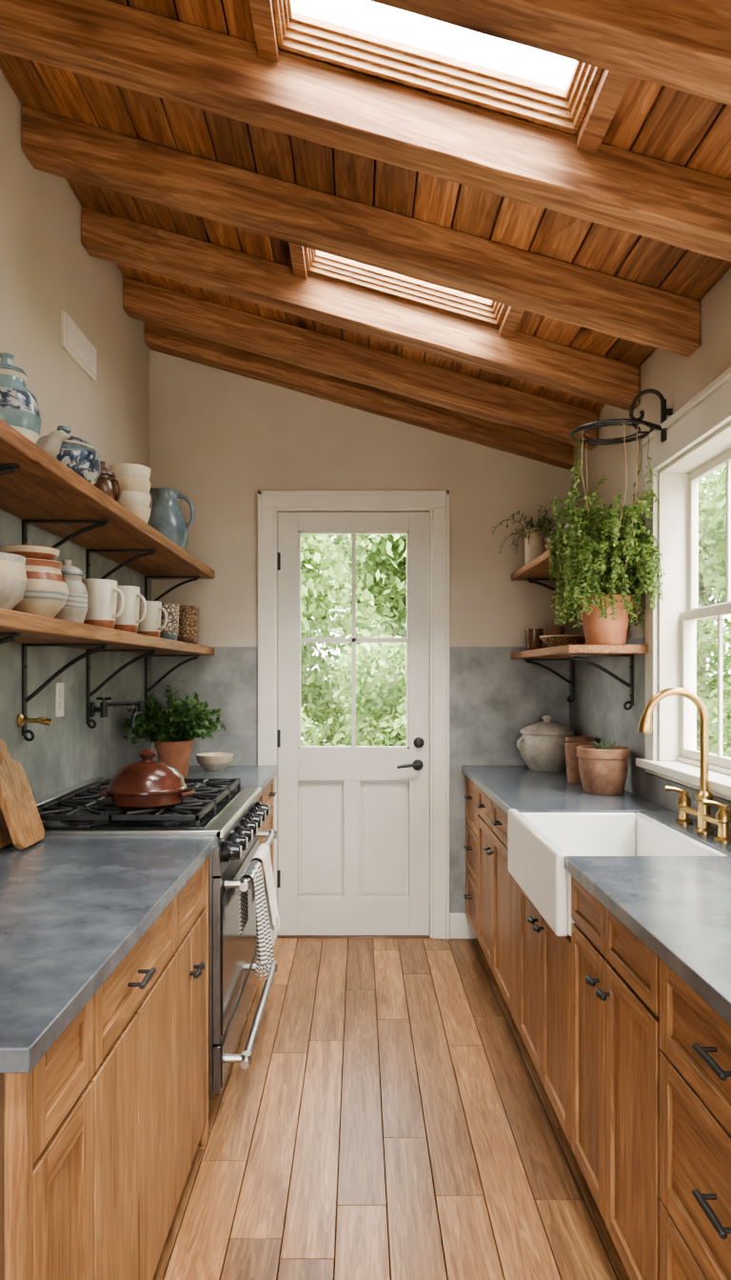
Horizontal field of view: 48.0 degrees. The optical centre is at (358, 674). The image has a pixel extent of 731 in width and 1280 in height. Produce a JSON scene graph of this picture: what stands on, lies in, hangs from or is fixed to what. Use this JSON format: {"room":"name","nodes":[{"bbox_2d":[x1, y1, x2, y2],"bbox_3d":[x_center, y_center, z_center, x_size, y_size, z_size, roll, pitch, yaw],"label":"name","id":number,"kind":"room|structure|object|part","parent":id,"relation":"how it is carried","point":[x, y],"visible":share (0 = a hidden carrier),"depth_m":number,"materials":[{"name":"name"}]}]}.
{"room":"galley kitchen","nodes":[
{"label":"galley kitchen","id":0,"kind":"room"},
{"bbox_2d":[0,68,151,800],"bbox_3d":[-1.142,-0.194,1.300,0.162,3.288,6.100,0,0,0],"label":"wall","id":1,"kind":"structure","parent":0,"point":[46,269],"depth_m":2.98,"materials":[{"name":"beige paint"}]},
{"bbox_2d":[0,462,19,475],"bbox_3d":[-0.925,-0.357,1.900,0.270,0.258,0.022,0,0,0],"label":"shelf bracket","id":2,"kind":"object","parent":1,"relation":"attached to","point":[8,468],"visible":1,"depth_m":1.89,"materials":[{"name":"black metal"}]},
{"bbox_2d":[0,632,19,644],"bbox_3d":[-0.925,0.058,1.900,0.270,0.308,0.022,0,0,0],"label":"shelf bracket","id":3,"kind":"object","parent":1,"relation":"attached to","point":[10,635],"visible":1,"depth_m":1.89,"materials":[{"name":"black metal"}]},
{"bbox_2d":[0,552,27,609],"bbox_3d":[-0.860,-0.206,1.900,0.170,0.137,0.170,0,0,0],"label":"ceramic bowl","id":4,"kind":"object","parent":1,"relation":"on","point":[13,581],"visible":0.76,"depth_m":1.87,"materials":[{"name":"white ceramic"}]},
{"bbox_2d":[16,713,52,727],"bbox_3d":[-1.010,0.145,2.560,0.102,0.044,0.044,0,0,0],"label":"wall hook","id":5,"kind":"object","parent":1,"relation":"attached to","point":[20,720],"visible":1,"depth_m":2.55,"materials":[{"name":"gold metal"}]},
{"bbox_2d":[55,682,63,717],"bbox_3d":[-1.056,0.090,2.897,0.009,0.120,0.075,0,0,0],"label":"wall outlet","id":6,"kind":"object","parent":1,"relation":"attached to","point":[59,687],"depth_m":2.88,"materials":[{"name":"beige plastic"}]},
{"bbox_2d":[21,643,109,740],"bbox_3d":[-0.925,0.058,2.590,0.270,0.308,0.022,0,0,0],"label":"shelf bracket","id":7,"kind":"object","parent":1,"relation":"attached to","point":[102,647],"visible":0.98,"depth_m":2.58,"materials":[{"name":"black metal"}]},
{"bbox_2d":[21,520,109,548],"bbox_3d":[-0.925,-0.357,2.590,0.270,0.258,0.022,0,0,0],"label":"shelf bracket","id":8,"kind":"object","parent":1,"relation":"attached to","point":[98,523],"visible":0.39,"depth_m":2.58,"materials":[{"name":"black metal"}]},
{"bbox_2d":[38,425,100,484],"bbox_3d":[-0.860,-0.625,2.390,0.208,0.195,0.208,0,0,-12],"label":"teapot","id":9,"kind":"object","parent":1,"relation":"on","point":[76,453],"visible":0.45,"depth_m":2.33,"materials":[{"name":"blue ceramic"}]},
{"bbox_2d":[53,559,88,622],"bbox_3d":[-0.840,-0.235,2.360,0.116,0.195,0.116,0,0,0],"label":"jar","id":10,"kind":"object","parent":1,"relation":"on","point":[75,609],"visible":0.47,"depth_m":2.33,"materials":[{"name":"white ceramic"}]},
{"bbox_3d":[-1.067,-0.011,2.594,0.012,0.950,3.188,0,0,0],"label":"panel","id":11,"kind":"part","parent":1,"relation":"part of","materials":[{"name":"stone"}]},
{"bbox_2d":[60,310,96,381],"bbox_3d":[-1.063,-1.245,3.130,0.019,0.130,0.360,0,0,0],"label":"air vent","id":12,"kind":"object","parent":1,"relation":"in","point":[73,341],"visible":1,"depth_m":3.08,"materials":[{"name":"white plastic"}]},
{"bbox_2d":[81,579,124,628],"bbox_3d":[-0.810,-0.216,2.583,0.136,0.157,0.115,0,0,-18],"label":"coffee mug","id":13,"kind":"object","parent":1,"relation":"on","point":[102,593],"visible":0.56,"depth_m":2.54,"materials":[{"name":"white ceramic"}]},
{"bbox_2d":[0,419,214,579],"bbox_3d":[-0.899,-0.507,2.719,0.323,0.040,2.937,0,0,0],"label":"wall shelf","id":14,"kind":"object","parent":1,"relation":"attached to","point":[43,488],"depth_m":2.46,"materials":[{"name":"brown wood"}]},
{"bbox_2d":[0,352,41,443],"bbox_3d":[-0.860,-0.655,2.000,0.160,0.255,0.160,0,0,0],"label":"ginger jar","id":15,"kind":"object","parent":14,"relation":"on","point":[19,409],"visible":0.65,"depth_m":1.96,"materials":[{"name":"teal ceramic"}]},
{"bbox_2d":[36,429,70,457],"bbox_3d":[-0.831,-0.587,2.170,0.132,0.119,0.064,0,0,0],"label":"bird figurine","id":16,"kind":"object","parent":14,"relation":"on","point":[51,444],"visible":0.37,"depth_m":2.15,"materials":[{"name":"beige ceramic"}]},
{"bbox_2d":[93,460,121,502],"bbox_3d":[-0.860,-0.620,2.730,0.119,0.184,0.119,0,0,-28],"label":"jar","id":17,"kind":"object","parent":14,"relation":"on","point":[106,480],"visible":0.48,"depth_m":2.70,"materials":[{"name":"ceramic"}]},
{"bbox_2d":[108,462,150,523],"bbox_3d":[-0.860,-0.651,3.080,0.152,0.247,0.152,0,0,0],"label":"stacked bowls","id":18,"kind":"object","parent":14,"relation":"on","point":[133,478],"visible":0.59,"depth_m":3.02,"materials":[{"name":"beige ceramic"}]},
{"bbox_2d":[147,487,195,549],"bbox_3d":[-0.850,-0.679,3.620,0.195,0.302,0.196,0,0,-35],"label":"pitcher","id":19,"kind":"object","parent":14,"relation":"on","point":[167,517],"visible":0.63,"depth_m":3.56,"materials":[{"name":"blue ceramic"}]},
{"bbox_2d":[0,607,214,655],"bbox_3d":[-0.899,-0.117,2.719,0.323,0.040,2.937,0,0,0],"label":"wall shelf","id":20,"kind":"object","parent":1,"relation":"attached to","point":[33,629],"depth_m":2.34,"materials":[{"name":"brown wood"}]},
{"bbox_2d":[0,544,69,618],"bbox_3d":[-0.850,-0.231,2.120,0.190,0.187,0.190,0,0,0],"label":"pot","id":21,"kind":"object","parent":20,"relation":"on","point":[47,592],"visible":0.54,"depth_m":2.06,"materials":[{"name":"beige ceramic"}]},
{"bbox_2d":[90,696,144,727],"bbox_3d":[-0.972,0.149,3.331,0.178,0.121,0.223,0,0,0],"label":"pot filler faucet","id":22,"kind":"object","parent":1,"relation":"attached to","point":[103,709],"visible":1,"depth_m":3.25,"materials":[{"name":"black metal"}]},
{"bbox_2d":[86,649,157,728],"bbox_3d":[-0.925,0.058,3.200,0.270,0.308,0.022,0,0,0],"label":"shelf bracket","id":23,"kind":"object","parent":1,"relation":"attached to","point":[89,693],"visible":0.98,"depth_m":3.19,"materials":[{"name":"black metal"}]},
{"bbox_2d":[86,549,157,579],"bbox_3d":[-0.925,-0.357,3.200,0.270,0.258,0.022,0,0,0],"label":"shelf bracket","id":24,"kind":"object","parent":1,"relation":"attached to","point":[148,551],"visible":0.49,"depth_m":3.19,"materials":[{"name":"black metal"}]},
{"bbox_2d":[114,585,146,633],"bbox_3d":[-0.811,-0.221,2.863,0.129,0.167,0.110,0,0,-18],"label":"coffee mug","id":25,"kind":"object","parent":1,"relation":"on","point":[129,620],"visible":0.54,"depth_m":2.82,"materials":[{"name":"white ceramic"}]},
{"bbox_2d":[137,600,167,637],"bbox_3d":[-0.821,-0.211,3.223,0.127,0.147,0.108,0,0,-18],"label":"coffee mug","id":26,"kind":"object","parent":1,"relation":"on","point":[150,625],"visible":0.59,"depth_m":3.18,"materials":[{"name":"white ceramic"}]},
{"bbox_2d":[160,602,179,640],"bbox_3d":[-0.830,-0.221,3.550,0.104,0.167,0.104,0,0,0],"label":"tumbler","id":27,"kind":"object","parent":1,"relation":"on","point":[170,630],"visible":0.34,"depth_m":3.51,"materials":[{"name":"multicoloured ceramic"}]},
{"bbox_2d":[144,655,199,711],"bbox_3d":[-0.925,0.058,4.070,0.270,0.308,0.022,0,0,0],"label":"shelf bracket","id":28,"kind":"object","parent":1,"relation":"attached to","point":[147,690],"visible":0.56,"depth_m":4.06,"materials":[{"name":"black metal"}]},
{"bbox_2d":[144,576,199,600],"bbox_3d":[-0.925,-0.357,4.070,0.270,0.258,0.022,0,0,0],"label":"shelf bracket","id":29,"kind":"object","parent":1,"relation":"attached to","point":[194,578],"visible":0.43,"depth_m":4.06,"materials":[{"name":"black metal"}]},
{"bbox_2d":[177,605,199,644],"bbox_3d":[-0.830,-0.231,3.920,0.128,0.187,0.128,0,0,0],"label":"tumbler","id":30,"kind":"object","parent":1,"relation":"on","point":[189,615],"visible":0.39,"depth_m":3.87,"materials":[{"name":"brown ceramic"}]},
{"bbox_2d":[174,0,525,368],"bbox_3d":[0.033,-1.551,1.300,2.511,0.781,6.200,0,0,0],"label":"roof","id":31,"kind":"structure","parent":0,"point":[222,0],"depth_m":2.55,"materials":[{"name":"brown wood"}]},
{"bbox_2d":[149,349,571,938],"bbox_3d":[0.007,-0.194,4.275,2.161,3.288,0.150,0,0,0],"label":"wall","id":32,"kind":"structure","parent":0,"point":[219,438],"depth_m":4.20,"materials":[{"name":"beige paint"}]},
{"bbox_2d":[277,512,428,935],"bbox_3d":[-0.034,0.255,4.204,0.786,2.175,0.102,0,0,0],"label":"door","id":33,"kind":"structure","parent":32,"relation":"in","point":[353,820],"depth_m":4.21,"materials":[{"name":"paint"}]},
{"bbox_2d":[258,490,449,941],"bbox_3d":[-0.026,0.217,4.260,0.977,2.305,0.180,0,0,0],"label":"trim","id":34,"kind":"structure","parent":32,"relation":"attached to","point":[436,503],"depth_m":4.18,"materials":[{"name":"white paint"}]},
{"bbox_2d":[449,913,476,939],"bbox_3d":[0.531,1.285,4.191,0.137,0.130,0.018,0,0,0],"label":"baseboard","id":35,"kind":"structure","parent":32,"relation":"attached to","point":[460,926],"depth_m":4.18,"materials":[{"name":"white paint"}]},
{"bbox_2d":[523,659,575,702],"bbox_3d":[0.951,0.032,4.090,0.250,0.218,0.022,0,0,0],"label":"shelf bracket","id":36,"kind":"object","parent":32,"relation":"attached to","point":[572,683],"visible":0.98,"depth_m":4.08,"materials":[{"name":"black metal"}]},
{"bbox_2d":[545,626,564,647],"bbox_3d":[0.970,-0.171,4.050,0.090,0.122,0.090,0,0,0],"label":"cup","id":37,"kind":"object","parent":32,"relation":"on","point":[550,630],"visible":0.39,"depth_m":4.01,"materials":[{"name":"ceramic"}]},
{"bbox_2d":[151,646,569,913],"bbox_3d":[0.008,0.540,4.194,2.161,1.360,0.012,0,0,0],"label":"backsplash","id":38,"kind":"structure","parent":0,"point":[493,695],"depth_m":4.19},
{"bbox_2d":[0,0,730,413],"bbox_3d":[0.007,-1.507,1.300,2.154,0.638,5.798,0,0,0],"label":"ceiling","id":39,"kind":"structure","parent":0,"point":[654,120],"depth_m":2.48,"materials":[{"name":"brown wood"}]},
{"bbox_2d":[122,277,598,450],"bbox_3d":[0.008,-1.423,3.770,2.157,0.764,0.102,0,0,0],"label":"ceiling beam","id":40,"kind":"structure","parent":39,"relation":"attached to","point":[343,359],"depth_m":3.72,"materials":[{"name":"brown wood"}]},
{"bbox_2d":[144,321,576,470],"bbox_3d":[0.008,-1.424,4.145,2.157,0.763,0.103,0,0,0],"label":"ceiling beam","id":41,"kind":"structure","parent":39,"relation":"attached to","point":[158,338],"depth_m":4.10,"materials":[{"name":"brown wood"}]},
{"bbox_2d":[21,105,700,357],"bbox_3d":[0.008,-1.423,2.650,2.157,0.764,0.103,0,0,0],"label":"ceiling beam","id":42,"kind":"structure","parent":39,"relation":"attached to","point":[138,169],"depth_m":2.60,"materials":[{"name":"brown wood"}]},
{"bbox_2d":[81,206,640,411],"bbox_3d":[0.008,-1.423,3.210,2.157,0.764,0.103,0,0,0],"label":"ceiling beam","id":43,"kind":"structure","parent":39,"relation":"attached to","point":[105,236],"depth_m":3.16,"materials":[{"name":"brown wood"}]},
{"bbox_2d":[0,0,730,261],"bbox_3d":[0.008,-1.424,2.090,2.157,0.763,0.103,0,0,0],"label":"ceiling beam","id":44,"kind":"structure","parent":39,"relation":"attached to","point":[106,41],"depth_m":2.04,"materials":[{"name":"brown wood"}]},
{"bbox_2d":[288,242,524,339],"bbox_3d":[0.170,-1.454,2.930,0.840,0.330,0.450,0,0,0],"label":"skylight","id":45,"kind":"object","parent":39,"relation":"attached to","point":[508,318],"visible":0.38,"depth_m":3.12,"materials":[{"name":"brown wood"}]},
{"bbox_2d":[249,0,631,154],"bbox_3d":[0.170,-1.454,1.843,0.840,0.330,0.385,0,0,0],"label":"skylight","id":46,"kind":"object","parent":39,"relation":"attached to","point":[591,99],"visible":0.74,"depth_m":2.00,"materials":[{"name":"brown wood"}]},
{"bbox_2d":[369,0,730,105],"bbox_3d":[0.008,-1.424,1.595,2.157,0.763,0.103,0,0,0],"label":"ceiling beam","id":47,"kind":"structure","parent":39,"relation":"attached to","point":[685,46],"depth_m":1.57,"materials":[{"name":"brown wood"}]},
{"bbox_2d":[152,937,630,1279],"bbox_3d":[0.007,1.390,1.350,2.361,0.080,5.900,0,0,0],"label":"floor","id":48,"kind":"structure","parent":0,"point":[391,1116],"depth_m":2.36,"materials":[{"name":"brown wood"}]},
{"bbox_2d":[0,835,217,1279],"bbox_3d":[-0.735,0.907,1.694,0.670,0.885,1.348,0,0,0],"label":"base cabinet","id":49,"kind":"object","parent":48,"relation":"on","point":[104,939],"visible":1,"depth_m":1.52,"materials":[{"name":"brown wood"}]},
{"bbox_2d":[0,806,12,848],"bbox_3d":[-0.999,0.293,2.200,0.111,0.340,0.190,0,0,0],"label":"cutting board","id":50,"kind":"object","parent":49,"relation":"on","point":[5,837],"visible":0.18,"depth_m":2.20,"materials":[{"name":"brown wood"}]},
{"bbox_2d":[0,738,44,850],"bbox_3d":[-0.933,0.319,2.220,0.112,0.289,0.170,0,0,0],"label":"cutting board","id":51,"kind":"object","parent":49,"relation":"on","point":[17,803],"visible":1,"depth_m":2.20,"materials":[{"name":"brown wood"}]},
{"bbox_2d":[35,777,278,1132],"bbox_3d":[-0.688,0.881,2.835,0.738,0.938,0.922,0,0,0],"label":"range","id":52,"kind":"object","parent":48,"relation":"on","point":[232,813],"visible":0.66,"depth_m":2.52,"materials":[{"name":"metal"}]},
{"bbox_2d":[99,749,195,809],"bbox_3d":[-0.670,0.326,2.600,0.247,0.174,0.247,0,0,44],"label":"red braiser","id":53,"kind":"object","parent":52,"relation":"on","point":[146,784],"visible":1,"depth_m":2.52,"materials":[{"name":"brown ceramic"}]},
{"bbox_2d":[240,860,274,979],"bbox_3d":[-0.316,0.764,2.565,0.088,0.322,0.190,0,0,0],"label":"hanging towel","id":54,"kind":"object","parent":52,"relation":"hanging from","point":[264,943],"visible":0.97,"depth_m":2.54,"materials":[{"name":"white fabric"}]},
{"bbox_2d":[250,842,279,944],"bbox_3d":[-0.318,0.749,2.815,0.084,0.293,0.230,0,0,0],"label":"hanging towel","id":55,"kind":"object","parent":52,"relation":"hanging from","point":[263,851],"visible":0.7,"depth_m":2.78,"materials":[{"name":"fabric"}]},
{"bbox_2d":[183,765,279,963],"bbox_3d":[-0.735,0.907,3.743,0.670,0.885,0.886,0,0,0],"label":"base cabinet","id":56,"kind":"object","parent":48,"relation":"on","point":[262,776],"visible":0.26,"depth_m":3.87,"materials":[{"name":"brown wood"}]},
{"bbox_2d":[122,684,225,777],"bbox_3d":[-0.823,0.257,3.747,0.447,0.415,0.493,0,0,0],"label":"potted herb","id":57,"kind":"object","parent":56,"relation":"on","point":[171,731],"visible":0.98,"depth_m":3.65,"materials":[{"name":"plant"}]},
{"bbox_2d":[196,752,233,771],"bbox_3d":[-0.700,0.426,3.980,0.180,0.077,0.180,0,0,0],"label":"ceramic bowl","id":58,"kind":"object","parent":56,"relation":"on","point":[210,761],"visible":1,"depth_m":3.92,"materials":[{"name":"beige ceramic"}]},
{"bbox_2d":[461,765,730,1279],"bbox_3d":[0.793,0.907,2.248,0.564,0.885,3.877,0,0,0],"label":"base cabinet","id":59,"kind":"object","parent":48,"relation":"on","point":[624,1020],"visible":0.98,"depth_m":1.75,"materials":[{"name":"brown wood"}]},
{"bbox_2d":[517,715,575,771],"bbox_3d":[0.910,0.332,4.000,0.296,0.266,0.276,0,0,0],"label":"stoneware crock","id":60,"kind":"object","parent":59,"relation":"on","point":[541,746],"visible":0.94,"depth_m":3.90,"materials":[{"name":"beige ceramic"}]},
{"bbox_2d":[564,740,592,783],"bbox_3d":[0.945,0.378,3.520,0.120,0.172,0.120,0,0,0],"label":"terracotta pot","id":61,"kind":"object","parent":59,"relation":"on","point":[570,747],"visible":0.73,"depth_m":3.48,"materials":[{"name":"brown ceramic"}]},
{"bbox_2d":[565,736,596,742],"bbox_3d":[1.000,0.373,3.700,0.132,0.182,0.132,0,0,0],"label":"terracotta pot","id":62,"kind":"object","parent":61,"relation":"on","point":[568,738],"visible":0.24,"depth_m":3.66,"materials":[{"name":"brown ceramic"}]},
{"bbox_2d":[577,740,630,795],"bbox_3d":[0.960,0.363,3.220,0.204,0.203,0.204,0,0,0],"label":"terracotta planter","id":63,"kind":"object","parent":59,"relation":"on","point":[603,769],"visible":1,"depth_m":3.15,"materials":[{"name":"ceramic"}]},
{"bbox_2d":[508,808,727,936],"bbox_3d":[0.735,0.567,2.450,0.456,0.217,0.694,0,0,0],"label":"farmhouse sink","id":64,"kind":"object","parent":59,"relation":"in","point":[539,843],"visible":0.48,"depth_m":2.61,"materials":[{"name":"white ceramic"}]},
{"bbox_2d":[638,687,730,842],"bbox_3d":[0.936,0.252,2.430,0.223,0.427,0.332,0,0,0],"label":"bridge faucet","id":65,"kind":"object","parent":59,"relation":"on","point":[704,796],"visible":1,"depth_m":2.41,"materials":[{"name":"gold metal"}]},
{"bbox_2d":[569,637,730,834],"bbox_3d":[1.082,0.162,2.244,0.012,0.604,3.888,0,0,0],"label":"backsplash","id":66,"kind":"structure","parent":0,"point":[597,710],"depth_m":3.36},
{"bbox_2d":[571,267,730,835],"bbox_3d":[1.155,0.117,1.300,0.135,2.666,6.100,0,0,0],"label":"wall","id":67,"kind":"structure","parent":0,"point":[679,378],"depth_m":3.05,"materials":[{"name":"beige paint"}]},
{"bbox_2d":[526,578,576,619],"bbox_3d":[0.962,-0.373,4.090,0.250,0.208,0.022,0,0,0],"label":"shelf bracket","id":68,"kind":"object","parent":67,"relation":"attached to","point":[530,580],"visible":0.45,"depth_m":4.08,"materials":[{"name":"black metal"}]},
{"bbox_2d":[540,634,585,647],"bbox_3d":[0.920,-0.141,3.660,0.224,0.062,0.224,0,0,0],"label":"woven basket bowl","id":69,"kind":"object","parent":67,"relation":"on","point":[555,640],"visible":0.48,"depth_m":3.58,"materials":[{"name":"brown wicker"}]},
{"bbox_2d":[511,542,618,580],"bbox_3d":[0.931,-0.494,3.683,0.312,0.032,1.007,0,0,0],"label":"wall shelf","id":70,"kind":"object","parent":67,"relation":"attached to","point":[538,568],"visible":0.3,"depth_m":3.79,"materials":[{"name":"brown wood"}]},
{"bbox_2d":[491,504,560,564],"bbox_3d":[0.850,-0.657,3.971,0.409,0.293,0.392,0,0,0],"label":"potted plant","id":71,"kind":"object","parent":70,"relation":"on","point":[534,545],"visible":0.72,"depth_m":3.93,"materials":[{"name":"beige ceramic"}]},
{"bbox_2d":[563,523,580,542],"bbox_3d":[0.860,-0.556,3.320,0.080,0.092,0.080,0,0,0],"label":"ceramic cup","id":72,"kind":"object","parent":70,"relation":"on","point":[567,526],"visible":0.05,"depth_m":3.29,"materials":[{"name":"grey ceramic"}]},
{"bbox_2d":[511,644,648,659],"bbox_3d":[0.925,-0.094,3.609,0.300,0.032,1.157,0,0,0],"label":"wall shelf","id":73,"kind":"object","parent":67,"relation":"attached to","point":[560,651],"depth_m":3.04,"materials":[{"name":"brown wood"}]},
{"bbox_2d":[524,628,543,650],"bbox_3d":[0.860,-0.166,4.020,0.090,0.112,0.090,0,0,0],"label":"cup","id":74,"kind":"object","parent":73,"relation":"on","point":[533,641],"visible":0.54,"depth_m":3.98,"materials":[{"name":"ceramic"}]},
{"bbox_2d":[580,612,587,644],"bbox_3d":[1.000,-0.185,3.420,0.141,0.150,0.141,0,0,0],"label":"terracotta pot","id":75,"kind":"object","parent":73,"relation":"on","point":[582,614],"visible":0.06,"depth_m":3.42,"materials":[{"name":"ceramic"}]},
{"bbox_2d":[568,654,634,710],"bbox_3d":[0.951,0.032,3.220,0.250,0.218,0.022,0,0,0],"label":"shelf bracket","id":76,"kind":"object","parent":67,"relation":"attached to","point":[630,684],"visible":1,"depth_m":3.21,"materials":[{"name":"black metal"}]},
{"bbox_2d":[548,475,665,644],"bbox_3d":[0.901,-0.425,3.007,0.339,0.628,0.444,0,0,0],"label":"trailing potted plant","id":77,"kind":"object","parent":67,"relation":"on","point":[608,605],"visible":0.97,"depth_m":3.00,"materials":[{"name":"green plant"}]},
{"bbox_2d":[570,388,673,569],"bbox_3d":[0.932,-0.689,2.989,0.309,0.616,0.317,0,0,0],"label":"rack","id":78,"kind":"object","parent":67,"relation":"attached to","point":[665,411],"visible":0.96,"depth_m":2.90,"materials":[{"name":"black metal"}]},
{"bbox_2d":[567,433,656,516],"bbox_3d":[0.921,-0.717,3.022,0.312,0.316,0.148,0,0,9],"label":"vine","id":79,"kind":"object","parent":78,"relation":"hanging from","point":[575,486],"visible":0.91,"depth_m":3.00,"materials":[{"name":"green plant"}]},
{"bbox_2d":[636,366,730,800],"bbox_3d":[1.141,-0.253,2.090,0.205,1.235,1.990,0,0,0],"label":"trim","id":80,"kind":"structure","parent":67,"relation":"attached to","point":[709,410],"depth_m":2.78,"materials":[{"name":"white paint"}]},
{"bbox_2d":[659,421,730,775],"bbox_3d":[1.165,-0.213,2.090,0.155,1.053,1.780,0,0,0],"label":"window","id":81,"kind":"structure","parent":67,"relation":"in","point":[679,611],"depth_m":2.97,"materials":[{"name":"white paint"}]},
{"label":"outside","id":82,"kind":"structure","parent":0,"visible":0},
{"bbox_3d":[0.000,1.583,10.000,80.000,0.135,80.000,0,0,0],"label":"ground","id":83,"kind":"structure","parent":82,"visible":0},
{"bbox_2d":[300,706,321,746],"bbox_3d":[-1.067,0.684,6.888,1.574,1.598,1.504,0,0,-25],"label":"shrub","id":84,"kind":"object","parent":83,"relation":"on","point":[310,729],"visible":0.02,"depth_m":7.03,"materials":[{"name":"green plant"}]},
{"bbox_2d":[300,535,345,719],"bbox_3d":[-1.728,-1.253,13.648,3.593,5.531,3.547,0,0,33],"label":"tree","id":85,"kind":"object","parent":83,"relation":"on","point":[310,619],"visible":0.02,"depth_m":13.36,"materials":[{"name":"green plant"}]},
{"bbox_2d":[300,534,386,746],"bbox_3d":[-1.187,-0.635,9.687,2.989,4.295,3.104,0,0,42],"label":"tree","id":86,"kind":"object","parent":83,"relation":"on","point":[321,705],"visible":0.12,"depth_m":9.35,"materials":[{"name":"green plant"}]},
{"bbox_2d":[315,537,406,743],"bbox_3d":[0.774,-0.635,14.666,3.104,4.295,2.989,0,0,17],"label":"tree","id":87,"kind":"object","parent":83,"relation":"on","point":[383,587],"visible":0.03,"depth_m":13.92,"materials":[{"name":"green plant"}]},
{"bbox_2d":[330,539,394,638],"bbox_3d":[0.948,-1.253,18.932,3.593,5.531,3.547,0,0,41],"label":"tree","id":88,"kind":"object","parent":83,"relation":"on","point":[343,539],"visible":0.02,"depth_m":18.34,"materials":[{"name":"green plant"}]},
{"bbox_2d":[327,632,406,746],"bbox_3d":[0.671,0.517,7.383,1.879,1.997,1.968,0,0,0],"label":"shrub","id":89,"kind":"object","parent":83,"relation":"on","point":[392,713],"visible":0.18,"depth_m":7.20,"materials":[{"name":"green plant"}]},
{"bbox_2d":[331,534,406,739],"bbox_3d":[1.303,-1.253,11.526,3.547,5.531,3.593,0,0,0],"label":"tree","id":90,"kind":"object","parent":83,"relation":"on","point":[389,552],"visible":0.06,"depth_m":11.17,"materials":[{"name":"green plant"}]},
{"bbox_2d":[697,465,730,757],"bbox_3d":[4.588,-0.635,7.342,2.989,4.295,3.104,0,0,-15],"label":"tree","id":91,"kind":"object","parent":83,"relation":"on","point":[709,508],"visible":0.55,"depth_m":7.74,"materials":[{"name":"green plant"}]}
]}

